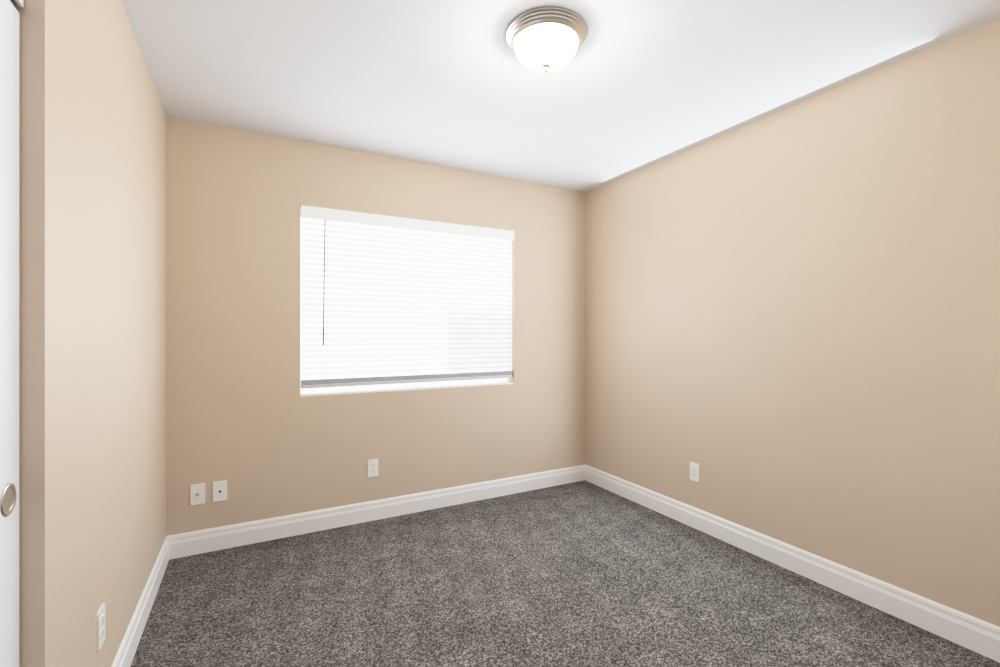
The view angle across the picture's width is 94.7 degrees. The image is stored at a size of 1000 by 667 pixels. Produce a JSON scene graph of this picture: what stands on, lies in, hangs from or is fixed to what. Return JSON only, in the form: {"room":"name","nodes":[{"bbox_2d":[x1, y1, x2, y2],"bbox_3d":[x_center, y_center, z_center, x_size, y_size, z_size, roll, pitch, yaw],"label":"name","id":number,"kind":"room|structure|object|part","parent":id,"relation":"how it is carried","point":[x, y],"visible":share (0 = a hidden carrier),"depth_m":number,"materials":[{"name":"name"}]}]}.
{"room":"empty bedroom","nodes":[
{"label":"empty bedroom","id":0,"kind":"room"},
{"bbox_2d":[10,0,165,666],"bbox_3d":[-1.069,0.024,0.964,0.140,2.440,3.500,0,0,-28],"label":"wall","id":1,"kind":"structure","parent":0,"point":[92,325],"depth_m":1.32,"materials":[{"name":"beige paint"}]},
{"bbox_2d":[15,0,23,7],"bbox_3d":[-0.713,-0.899,0.278,0.096,0.348,1.647,0,0,-28],"label":"track","id":2,"kind":"object","parent":1,"relation":"attached to","point":[20,3],"visible":1,"depth_m":1.02,"materials":[{"name":"silver metal"}]},
{"bbox_2d":[0,0,18,666],"bbox_3d":[-0.875,0.259,0.632,0.034,1.941,0.871,0,0,-28],"label":"sliding door","id":3,"kind":"structure","parent":2,"relation":"hanging from","point":[9,321],"depth_m":0.98,"materials":[{"name":"white"}]},
{"bbox_2d":[0,483,16,516],"bbox_3d":[-1.039,0.352,0.974,0.003,0.069,0.069,0,0,-28],"label":"door pull","id":4,"kind":"object","parent":3,"relation":"attached to","point":[8,500],"visible":1,"depth_m":0.97,"materials":[{"name":"silver metal"}]},
{"bbox_2d":[97,603,104,651],"bbox_3d":[-1.235,0.909,1.427,0.008,0.115,0.070,0,0,-28],"label":"duplex electrical outlet","id":5,"kind":"object","parent":1,"relation":"attached to","point":[100,626],"visible":0.98,"depth_m":1.41,"materials":[{"name":"white plastic"}]},
{"bbox_2d":[111,536,168,666],"bbox_3d":[-1.430,1.180,1.795,0.015,0.128,1.695,0,0,-28],"label":"baseboard","id":6,"kind":"structure","parent":1,"relation":"attached to","point":[125,654],"depth_m":1.92,"materials":[{"name":"white wood"}]},
{"bbox_2d":[166,116,584,535],"bbox_3d":[-0.594,0.024,3.300,3.195,2.440,0.160,0,0,-28],"label":"wall","id":7,"kind":"structure","parent":0,"point":[254,429],"depth_m":2.88,"materials":[{"name":"beige paint"}]},
{"bbox_2d":[190,483,204,504],"bbox_3d":[-1.706,0.909,2.599,0.070,0.115,0.016,0,0,-28],"label":"outlet plate","id":8,"kind":"object","parent":7,"relation":"attached to","point":[197,493],"visible":1,"depth_m":2.60,"materials":[{"name":"white plastic"}]},
{"bbox_2d":[213,480,226,501],"bbox_3d":[-1.614,0.909,2.654,0.070,0.115,0.008,0,0,-28],"label":"outlet plate","id":9,"kind":"object","parent":7,"relation":"attached to","point":[219,490],"visible":1,"depth_m":2.65,"materials":[{"name":"white plastic"}]},
{"bbox_2d":[368,459,377,477],"bbox_3d":[-0.846,0.898,3.068,0.070,0.115,0.008,0,0,-28],"label":"duplex electrical outlet","id":10,"kind":"object","parent":7,"relation":"attached to","point":[372,467],"visible":1,"depth_m":3.07,"materials":[{"name":"white plastic"}]},
{"bbox_2d":[167,465,584,559],"bbox_3d":[-0.553,1.180,3.223,2.915,0.128,0.015,0,0,-28],"label":"baseboard","id":11,"kind":"structure","parent":7,"relation":"attached to","point":[213,539],"depth_m":3.00,"materials":[{"name":"white wood"}]},
{"bbox_2d":[300,205,513,396],"bbox_3d":[-0.599,-0.203,3.288,1.532,1.193,0.156,0,0,-28],"label":"window blinds","id":12,"kind":"object","parent":7,"relation":"attached to","point":[390,303],"visible":0.96,"depth_m":3.19,"materials":[{"name":"white plastic"}]},
{"bbox_3d":[-0.584,0.319,3.260,1.520,0.054,0.052,0,0,-28],"label":"blind rail","id":13,"kind":"part","parent":12,"relation":"part of","materials":[{"name":"grey plastic"}]},
{"bbox_2d":[121,0,999,192],"bbox_3d":[-0.067,-1.256,1.533,4.065,0.120,3.950,0,0,-28],"label":"ceiling","id":14,"kind":"structure","parent":0,"point":[631,86],"depth_m":2.09,"materials":[{"name":"white paint"}]},
{"bbox_2d":[506,7,586,72],"bbox_3d":[0.184,-1.118,1.844,0.320,0.156,0.320,0,0,-28],"label":"flush-mount light fixture","id":15,"kind":"object","parent":14,"relation":"attached to","point":[545,39],"visible":1,"depth_m":1.76,"materials":[{"name":"white glass"}]},
{"bbox_2d":[130,480,999,666],"bbox_3d":[-0.067,1.304,1.533,4.065,0.120,3.950,0,0,-28],"label":"floor","id":16,"kind":"structure","parent":0,"point":[584,573],"depth_m":2.13,"materials":[{"name":"grey carpet"}]},
{"bbox_2d":[585,19,999,626],"bbox_3d":[1.652,0.024,2.353,0.140,2.440,3.640,0,0,-28],"label":"wall","id":17,"kind":"structure","parent":0,"point":[793,325],"depth_m":2.26,"materials":[{"name":"beige paint"}]},
{"bbox_2d":[690,462,699,481],"bbox_3d":[1.247,0.888,2.949,0.008,0.115,0.070,0,0,-28],"label":"duplex electrical outlet","id":18,"kind":"object","parent":17,"relation":"attached to","point":[694,471],"visible":1,"depth_m":2.94,"materials":[{"name":"white plastic"}]},
{"bbox_2d":[585,465,999,662],"bbox_3d":[1.551,1.180,2.378,0.015,0.128,3.500,0,0,-28],"label":"baseboard","id":19,"kind":"structure","parent":17,"relation":"attached to","point":[976,635],"depth_m":2.25,"materials":[{"name":"white wood"}]}
]}

